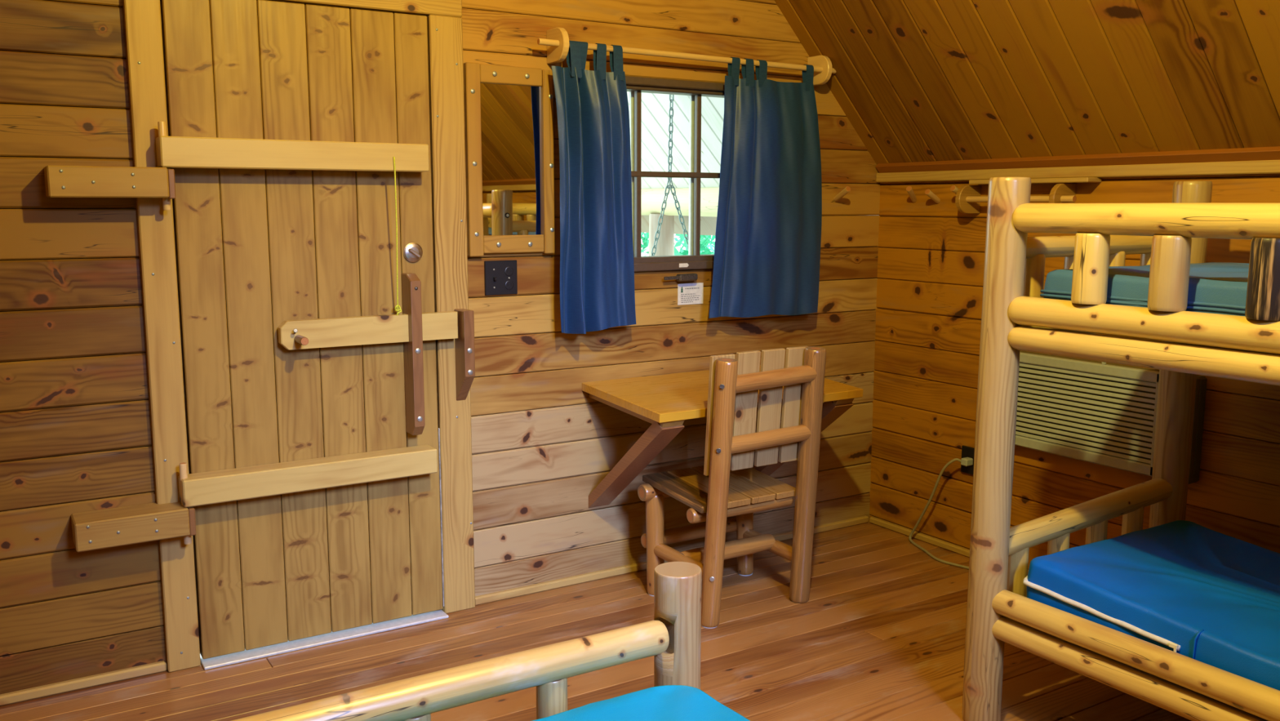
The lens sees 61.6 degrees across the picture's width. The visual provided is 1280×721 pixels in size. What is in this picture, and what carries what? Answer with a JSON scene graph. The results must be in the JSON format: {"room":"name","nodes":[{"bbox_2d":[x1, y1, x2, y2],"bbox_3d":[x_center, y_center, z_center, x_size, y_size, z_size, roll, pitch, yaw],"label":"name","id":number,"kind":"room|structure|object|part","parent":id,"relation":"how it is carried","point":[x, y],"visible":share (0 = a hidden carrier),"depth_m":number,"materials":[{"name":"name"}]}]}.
{"room":"cabin bedroom","nodes":[
{"label":"cabin bedroom","id":0,"kind":"room"},
{"bbox_2d":[0,0,883,693],"bbox_3d":[-0.739,-1.044,3.791,4.440,4.009,0.155,-5,10,-32],"label":"wall","id":1,"kind":"structure","parent":0,"point":[76,435],"depth_m":3.88,"materials":[{"name":"brown wood"}]},
{"bbox_2d":[44,164,176,198],"bbox_3d":[-1.563,-0.525,3.169,0.335,0.092,0.138,-5,10,-32],"label":"block","id":2,"kind":"object","parent":1,"relation":"attached to","point":[60,181],"visible":0.99,"depth_m":3.11,"materials":[{"name":"brown wood"}]},
{"bbox_2d":[71,501,196,551],"bbox_3d":[-1.564,0.508,3.320,0.335,0.090,0.138,-5,10,-32],"label":"block","id":3,"kind":"object","parent":1,"relation":"attached to","point":[93,530],"visible":0.98,"depth_m":3.27,"materials":[{"name":"brown wood"}]},
{"bbox_2d":[122,0,200,672],"bbox_3d":[-1.499,-0.137,3.354,0.098,2.300,0.082,-5,10,-32],"label":"trim","id":4,"kind":"structure","parent":1,"relation":"attached to","point":[142,18],"depth_m":3.33,"materials":[{"name":"brown wood"}]},
{"bbox_2d":[155,0,457,658],"bbox_3d":[-1.054,-0.096,3.561,0.942,2.118,0.208,-5,10,-32],"label":"door","id":5,"kind":"structure","parent":1,"relation":"in","point":[296,145],"depth_m":3.54,"materials":[{"name":"brown wood"}]},
{"bbox_3d":[-1.093,-0.066,3.464,0.027,0.027,0.079,-5,10,-32],"label":"knob","id":6,"kind":"part","parent":5,"relation":"part of","materials":[{"name":"brown wood"}]},
{"bbox_3d":[-0.820,-0.416,3.620,0.024,0.539,0.068,-3,9,-22],"label":"pull cord","id":7,"kind":"part","parent":5,"relation":"part of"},
{"bbox_2d":[200,609,448,670],"bbox_3d":[-1.111,0.957,3.789,0.843,0.010,0.205,-5,10,-32],"label":"threshold","id":8,"kind":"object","parent":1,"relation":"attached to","point":[332,637],"depth_m":3.70,"materials":[{"name":"metal"}]},
{"bbox_2d":[267,0,462,17],"bbox_3d":[-1.046,-1.236,3.481,0.970,0.161,0.080,-5,10,-32],"label":"trim","id":9,"kind":"structure","parent":1,"relation":"attached to","point":[453,8],"depth_m":3.60,"materials":[{"name":"brown wood"}]},
{"bbox_2d":[0,515,868,706],"bbox_3d":[-0.746,0.919,3.973,4.320,0.032,0.025,-5,10,-32],"label":"baseboard","id":10,"kind":"structure","parent":1,"relation":"attached to","point":[28,694],"depth_m":4.06,"materials":[{"name":"brown wood"}]},
{"bbox_2d":[426,14,475,613],"bbox_3d":[-0.687,-0.130,3.870,0.121,2.138,0.082,-5,10,-32],"label":"trim","id":11,"kind":"structure","parent":1,"relation":"attached to","point":[445,33],"depth_m":3.81,"materials":[{"name":"brown wood"}]},
{"bbox_2d":[453,308,475,400],"bbox_3d":[-0.623,-0.015,3.825,0.038,0.333,0.094,-5,10,-32],"label":"latch keeper","id":12,"kind":"object","parent":1,"relation":"attached to","point":[464,350],"visible":1,"depth_m":3.79,"materials":[{"name":"brown wood"}]},
{"bbox_2d":[484,259,517,295],"bbox_3d":[-0.507,-0.303,3.939,0.129,0.126,0.026,-5,10,-32],"label":"switch plate","id":13,"kind":"object","parent":1,"relation":"attached to","point":[500,277],"visible":1,"depth_m":3.94,"materials":[{"name":"black plastic"}]},
{"bbox_2d":[504,266,513,275],"bbox_3d":[-0.482,-0.329,3.954,0.034,0.034,0.003,-5,10,-32],"label":"socket","id":14,"kind":"object","parent":13,"relation":"attached to","point":[508,271],"depth_m":3.95,"materials":[{"name":"black plastic"}]},
{"bbox_2d":[505,280,513,289],"bbox_3d":[-0.482,-0.279,3.961,0.034,0.034,0.003,-5,10,-32],"label":"socket","id":15,"kind":"object","parent":13,"relation":"attached to","point":[508,283],"depth_m":3.96,"materials":[{"name":"black plastic"}]},
{"bbox_2d":[462,62,555,256],"bbox_3d":[-0.469,-0.722,3.896,0.343,0.678,0.032,-5,10,-32],"label":"wall mirror","id":16,"kind":"object","parent":1,"relation":"attached to","point":[508,110],"visible":1,"depth_m":3.90,"materials":[{"name":"brown wood"}]},
{"bbox_3d":[-0.469,-0.727,3.905,0.257,0.550,0.004,-5,10,-32],"label":"glass","id":17,"kind":"part","parent":16,"relation":"part of","materials":[{"name":"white mirror"}]},
{"bbox_2d":[625,75,724,271],"bbox_3d":[0.112,-0.743,4.329,0.880,0.750,0.123,-5,10,-32],"label":"window","id":18,"kind":"structure","parent":1,"relation":"in","point":[635,86],"depth_m":4.31,"materials":[{"name":"brown wood"}]},
{"bbox_2d":[663,273,697,281],"bbox_3d":[0.159,-0.336,4.345,0.158,0.030,0.046,-5,10,-32],"label":"lever","id":19,"kind":"object","parent":1,"relation":"attached to","point":[683,277],"visible":1,"depth_m":4.33,"materials":[{"name":"metal"}]},
{"bbox_3d":[0.128,-0.332,4.315,0.072,0.016,0.008,-5,10,-32],"label":"handle","id":20,"kind":"part","parent":19,"relation":"part of","materials":[{"name":"metal"}]},
{"bbox_2d":[537,26,835,85],"bbox_3d":[0.222,-1.185,4.207,1.406,0.128,0.135,-5,10,-32],"label":"curtain rod","id":21,"kind":"object","parent":1,"relation":"attached to","point":[557,43],"visible":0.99,"depth_m":4.11,"materials":[{"name":"brown wood"}]},
{"bbox_2d":[551,40,635,333],"bbox_3d":[-0.164,-0.634,3.998,0.352,1.072,0.098,-5,10,-32],"label":"curtain","id":22,"kind":"object","parent":21,"relation":"hanging from","point":[597,264],"visible":1,"depth_m":3.99,"materials":[{"name":"blue fabric"}]},
{"bbox_2d":[708,57,822,318],"bbox_3d":[0.524,-0.701,4.430,0.592,1.049,0.052,-5,10,-32],"label":"curtain","id":23,"kind":"object","parent":21,"relation":"hanging from","point":[766,261],"visible":1,"depth_m":4.42,"materials":[{"name":"blue fabric"}]},
{"bbox_2d":[677,282,703,305],"bbox_3d":[0.208,-0.274,4.410,0.127,0.087,0.004,-5,10,-32],"label":"notice","id":24,"kind":"object","parent":1,"relation":"attached to","point":[687,293],"visible":1,"depth_m":4.41,"materials":[{"name":"white paper"}]},
{"bbox_2d":[582,364,862,507],"bbox_3d":[0.327,0.336,4.245,0.960,0.510,0.559,-5,10,-32],"label":"desk","id":25,"kind":"object","parent":1,"relation":"attached to","point":[665,401],"visible":0.69,"depth_m":4.07,"materials":[{"name":"brown wood"}]},
{"bbox_3d":[-0.020,0.176,4.008,0.088,0.056,0.541,-5,10,-32],"label":"support arm","id":26,"kind":"part","parent":25,"relation":"part of","materials":[{"name":"wood"}]},
{"bbox_3d":[0.668,0.114,4.436,0.088,0.056,0.541,-5,10,-32],"label":"support arm","id":27,"kind":"part","parent":25,"relation":"part of","materials":[{"name":"wood"}]},
{"bbox_2d":[833,186,850,201],"bbox_3d":[0.888,-0.732,4.713,0.025,0.066,0.114,-3,9,-19],"label":"peg","id":28,"kind":"object","parent":1,"relation":"attached to","point":[847,188],"visible":1,"depth_m":4.70,"materials":[{"name":"brown wood"}]},
{"bbox_2d":[0,520,1267,720],"bbox_3d":[0.519,1.249,2.005,4.440,0.050,4.900,-5,10,-32],"label":"floor","id":29,"kind":"structure","parent":0,"point":[879,634],"depth_m":3.58,"materials":[{"name":"brown wood"}]},
{"bbox_2d":[231,561,702,720],"bbox_3d":[-0.025,0.991,1.211,1.634,0.690,2.123,-5,10,-32],"label":"bed","id":30,"kind":"object","parent":29,"relation":"on","point":[673,637],"visible":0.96,"depth_m":2.22,"materials":[{"name":"brown wood"}]},
{"bbox_3d":[-0.562,0.665,2.008,1.441,0.079,0.078,-5,10,-32],"label":"foot rail","id":31,"kind":"part","parent":30,"relation":"part of","materials":[{"name":"beige wood"}]},
{"bbox_2d":[532,684,750,720],"bbox_3d":[-0.013,0.931,1.225,1.471,0.137,1.912,-5,10,-32],"label":"mattress","id":32,"kind":"object","parent":30,"relation":"on","point":[667,702],"visible":1,"depth_m":2.23,"materials":[{"name":"teal plastic"}]},
{"bbox_3d":[0.085,0.809,2.455,0.109,0.690,0.110,-5,10,-32],"label":"post","id":33,"kind":"part","parent":30,"relation":"part of","materials":[{"name":"beige wood"}]},
{"bbox_2d":[637,346,826,628],"bbox_3d":[0.340,0.428,4.040,0.535,0.986,0.542,-5,10,-32],"label":"chair","id":34,"kind":"object","parent":29,"relation":"on","point":[724,493],"visible":0.95,"depth_m":3.90,"materials":[{"name":"brown wood"}]},
{"bbox_3d":[0.058,0.705,4.139,0.077,0.402,0.072,-5,10,-32],"label":"leg","id":35,"kind":"part","parent":34,"relation":"part of","materials":[{"name":"brown wood"}]},
{"bbox_3d":[0.233,0.483,4.221,0.535,0.068,0.071,-5,10,-32],"label":"seat rail","id":36,"kind":"part","parent":34,"relation":"part of","materials":[{"name":"brown wood"}]},
{"bbox_3d":[0.277,0.473,3.766,0.077,0.973,0.139,-7,11,-40],"label":"leg","id":37,"kind":"part","parent":34,"relation":"part of","materials":[{"name":"brown wood"}]},
{"bbox_3d":[0.373,0.540,3.956,0.446,0.061,0.056,-5,10,-29],"label":"seat rail","id":38,"kind":"part","parent":34,"relation":"part of","materials":[{"name":"brown wood"}]},
{"bbox_3d":[0.425,0.672,4.369,0.079,0.402,0.071,-5,10,-32],"label":"leg","id":39,"kind":"part","parent":34,"relation":"part of","materials":[{"name":"brown wood"}]},
{"bbox_3d":[0.459,0.281,3.848,0.396,0.065,0.061,-5,10,-33],"label":"rail","id":40,"kind":"part","parent":34,"relation":"part of","materials":[{"name":"brown wood"}]},
{"bbox_3d":[0.466,0.065,3.800,0.392,0.072,0.067,-5,10,-32],"label":"rail","id":41,"kind":"part","parent":34,"relation":"part of","materials":[{"name":"brown wood"}]},
{"bbox_3d":[0.623,0.435,3.998,0.079,0.983,0.151,-3,9,-21],"label":"leg","id":42,"kind":"part","parent":34,"relation":"part of","materials":[{"name":"brown wood"}]},
{"bbox_2d":[962,177,1279,720],"bbox_3d":[1.903,0.369,2.428,0.987,1.572,2.125,-5,10,-32],"label":"bunk bed","id":43,"kind":"object","parent":29,"relation":"on","point":[1169,237],"visible":0.85,"depth_m":2.85,"materials":[{"name":"wood"}]},
{"bbox_3d":[1.005,0.279,3.037,0.120,1.572,0.109,-5,10,-32],"label":"post","id":44,"kind":"part","parent":43,"relation":"part of","materials":[{"name":"beige wood"}]},
{"bbox_3d":[1.373,-0.114,3.212,0.835,0.065,0.065,-5,10,-32],"label":"rail","id":45,"kind":"part","parent":43,"relation":"part of","materials":[{"name":"beige wood"}]},
{"bbox_3d":[1.373,-0.341,3.179,0.835,0.061,0.060,-5,10,-32],"label":"rail","id":46,"kind":"part","parent":43,"relation":"part of","materials":[{"name":"beige wood"}]},
{"bbox_3d":[1.372,0.474,3.298,0.840,0.129,0.075,-5,10,-32],"label":"rail","id":47,"kind":"part","parent":43,"relation":"part of","materials":[{"name":"beige wood"}]},
{"bbox_3d":[1.538,0.881,2.263,0.069,0.069,1.959,-5,10,-32],"label":"rail","id":48,"kind":"part","parent":43,"relation":"part of","materials":[{"name":"yellow wood"}]},
{"bbox_3d":[1.538,0.804,2.252,0.075,0.076,1.959,-5,10,-32],"label":"rail","id":49,"kind":"part","parent":43,"relation":"part of","materials":[{"name":"wood"}]},
{"bbox_3d":[1.545,0.052,2.134,0.072,0.074,1.939,-5,10,-32],"label":"rail","id":50,"kind":"part","parent":43,"relation":"part of","materials":[{"name":"beige wood"}]},
{"bbox_3d":[1.544,-0.019,2.123,0.078,0.079,1.939,-5,10,-32],"label":"guard rail","id":51,"kind":"part","parent":43,"relation":"part of","materials":[{"name":"beige wood"}]},
{"bbox_2d":[1040,262,1248,315],"bbox_3d":[1.906,-0.111,2.344,0.772,0.162,1.879,-5,10,-32],"label":"mattress","id":52,"kind":"object","parent":43,"relation":"on","point":[1214,287],"visible":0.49,"depth_m":2.69,"materials":[{"name":"blue plastic"}]},
{"bbox_3d":[1.545,-0.266,2.087,0.082,0.082,1.939,-5,10,-32],"label":"rail","id":53,"kind":"part","parent":43,"relation":"part of","materials":[{"name":"beige wood"}]},
{"bbox_2d":[1022,520,1279,690],"bbox_3d":[1.900,0.724,2.465,0.781,0.168,1.885,-5,10,-32],"label":"mattress","id":54,"kind":"object","parent":43,"relation":"on","point":[1191,589],"visible":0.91,"depth_m":2.87,"materials":[{"name":"blue plastic"}]},
{"bbox_3d":[1.322,0.720,2.660,0.008,0.038,0.022,-5,10,-32],"label":"zip pull","id":55,"kind":"part","parent":54,"relation":"part of","materials":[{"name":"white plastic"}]},
{"bbox_3d":[1.740,0.213,3.494,0.116,1.572,0.110,-5,10,-32],"label":"post","id":56,"kind":"part","parent":43,"relation":"part of","materials":[{"name":"brown wood"}]},
{"bbox_2d":[774,0,1279,184],"bbox_3d":[0.551,-1.581,1.544,4.672,2.640,5.111,-5,10,-32],"label":"ceiling","id":57,"kind":"structure","parent":0,"point":[915,80],"depth_m":3.79,"materials":[{"name":"brown wood"}]},
{"bbox_2d":[869,173,1279,569],"bbox_3d":[2.438,0.225,3.043,0.160,1.720,5.050,-5,10,-32],"label":"wall","id":58,"kind":"structure","parent":0,"point":[931,256],"depth_m":4.55,"materials":[{"name":"brown wood"}]},
{"bbox_2d":[906,186,916,202],"bbox_3d":[1.187,-0.726,4.686,0.025,0.070,0.113,5,9,28],"label":"peg","id":59,"kind":"object","parent":58,"relation":"attached to","point":[913,197],"visible":1,"depth_m":4.67,"materials":[{"name":"brown wood"}]},
{"bbox_2d":[924,189,940,203],"bbox_3d":[1.252,-0.702,4.585,0.101,0.061,0.025,-8,12,-44],"label":"peg","id":60,"kind":"object","parent":58,"relation":"attached to","point":[931,194],"visible":1,"depth_m":4.57,"materials":[{"name":"brown wood"}]},
{"bbox_2d":[869,516,1028,571],"bbox_3d":[2.376,1.051,3.095,0.026,0.030,4.800,-5,10,-32],"label":"baseboard","id":61,"kind":"structure","parent":58,"relation":"attached to","point":[927,539],"depth_m":4.82,"materials":[{"name":"brown wood"}]},
{"bbox_2d":[950,185,959,194],"bbox_3d":[1.327,-0.698,4.462,0.101,0.058,0.025,-7,11,-39],"label":"peg","id":62,"kind":"object","parent":58,"relation":"attached to","point":[953,188],"visible":0.46,"depth_m":4.43,"materials":[{"name":"brown wood"}]},
{"bbox_2d":[960,444,974,475],"bbox_3d":[1.414,0.428,4.556,0.013,0.116,0.120,-5,10,-32],"label":"wall socket","id":63,"kind":"object","parent":58,"relation":"attached to","point":[966,451],"visible":0.5,"depth_m":4.57,"materials":[{"name":"black plastic"}]},
{"bbox_2d":[955,182,1076,213],"bbox_3d":[1.472,-0.632,4.200,0.128,0.116,0.548,-5,10,-32],"label":"rail","id":64,"kind":"object","parent":58,"relation":"attached to","point":[968,198],"visible":0.86,"depth_m":4.31,"materials":[{"name":"brown wood"}]},
{"bbox_2d":[968,177,1102,184],"bbox_3d":[1.519,-0.695,4.157,0.085,0.018,0.550,-5,10,-32],"label":"wall shelf","id":65,"kind":"object","parent":58,"relation":"attached to","point":[1076,180],"visible":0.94,"depth_m":4.01,"materials":[{"name":"brown wood"}]},
{"bbox_2d":[908,350,1207,569],"bbox_3d":[1.579,0.420,4.248,0.208,0.952,1.275,-6,11,-38],"label":"air conditioner","id":66,"kind":"object","parent":58,"relation":"in","point":[1103,413],"visible":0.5,"depth_m":4.00,"materials":[{"name":"beige plastic"}]},
{"bbox_3d":[1.499,0.618,4.273,0.127,0.554,1.195,-5,10,-33],"label":"power cord","id":67,"kind":"part","parent":66,"relation":"part of","materials":[{"name":"beige plastic"}]},
{"bbox_2d":[1014,351,1159,476],"bbox_3d":[1.653,0.186,4.055,0.030,0.373,0.670,-5,10,-32],"label":"grille","id":68,"kind":"object","parent":66,"relation":"attached to","point":[1103,413],"depth_m":4.01,"materials":[{"name":"beige plastic"}]},
{"bbox_3d":[1.865,0.235,3.721,0.030,0.373,0.123,-5,10,-32],"label":"control panel","id":69,"kind":"part","parent":66,"relation":"part of","materials":[{"name":"brown"}]},
{"bbox_2d":[875,146,1279,182],"bbox_3d":[2.380,-0.552,2.831,0.044,0.084,4.888,-5,10,-32],"label":"trim","id":70,"kind":"structure","parent":58,"relation":"attached to","point":[1257,160],"depth_m":3.92,"materials":[{"name":"brown wood"}]},
{"label":"outside","id":71,"kind":"structure","parent":0,"visible":0},
{"bbox_2d":[640,240,714,256],"bbox_3d":[-5.715,-1.503,22.272,38.000,0.230,36.230,-5,10,-32],"label":"ground","id":72,"kind":"structure","parent":71,"point":[642,254],"depth_m":39.28,"materials":[{"name":"white"}]},
{"bbox_2d":[640,232,648,256],"bbox_3d":[-0.694,-0.982,9.134,1.814,2.577,1.943,3,9,20],"label":"tree","id":73,"kind":"object","parent":72,"relation":"on","point":[645,239],"visible":0.02,"depth_m":8.96,"materials":[{"name":"green plant"}]},
{"bbox_2d":[648,213,674,256],"bbox_3d":[0.132,-0.136,6.682,0.159,1.540,0.157,-5,10,-32],"label":"porch post","id":74,"kind":"object","parent":72,"relation":"on","point":[665,244],"visible":0.17,"depth_m":6.53,"materials":[{"name":"beige wood"}]},
{"bbox_2d":[640,186,719,217],"bbox_3d":[0.330,-0.923,6.250,0.168,0.167,2.750,-5,10,-32],"label":"beam","id":75,"kind":"structure","parent":74,"relation":"on","point":[651,199],"depth_m":6.32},
{"bbox_2d":[626,91,879,235],"bbox_3d":[-0.444,-1.935,5.675,2.392,2.574,2.897,-5,10,-32],"label":"porch roof","id":76,"kind":"structure","parent":75,"relation":"on","point":[655,106],"depth_m":5.97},
{"bbox_2d":[651,94,688,256],"bbox_3d":[0.204,-0.656,5.656,0.573,1.570,0.029,0,8,0],"label":"chain","id":77,"kind":"object","parent":76,"relation":"hanging from","point":[670,187],"visible":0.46,"depth_m":5.62,"materials":[{"name":"grey metal"}]},
{"bbox_2d":[674,235,713,253],"bbox_3d":[1.602,-2.870,14.889,2.940,4.626,2.628,2,9,13],"label":"tree","id":78,"kind":"object","parent":72,"relation":"on","point":[708,236],"visible":0.02,"depth_m":15.16,"materials":[{"name":"green plant"}]},
{"bbox_2d":[674,233,715,255],"bbox_3d":[0.898,-1.339,10.133,1.804,3.048,2.178,-5,10,-32],"label":"tree","id":79,"kind":"object","parent":72,"relation":"on","point":[704,241],"visible":0.02,"depth_m":9.83,"materials":[{"name":"green plant"}]}
]}

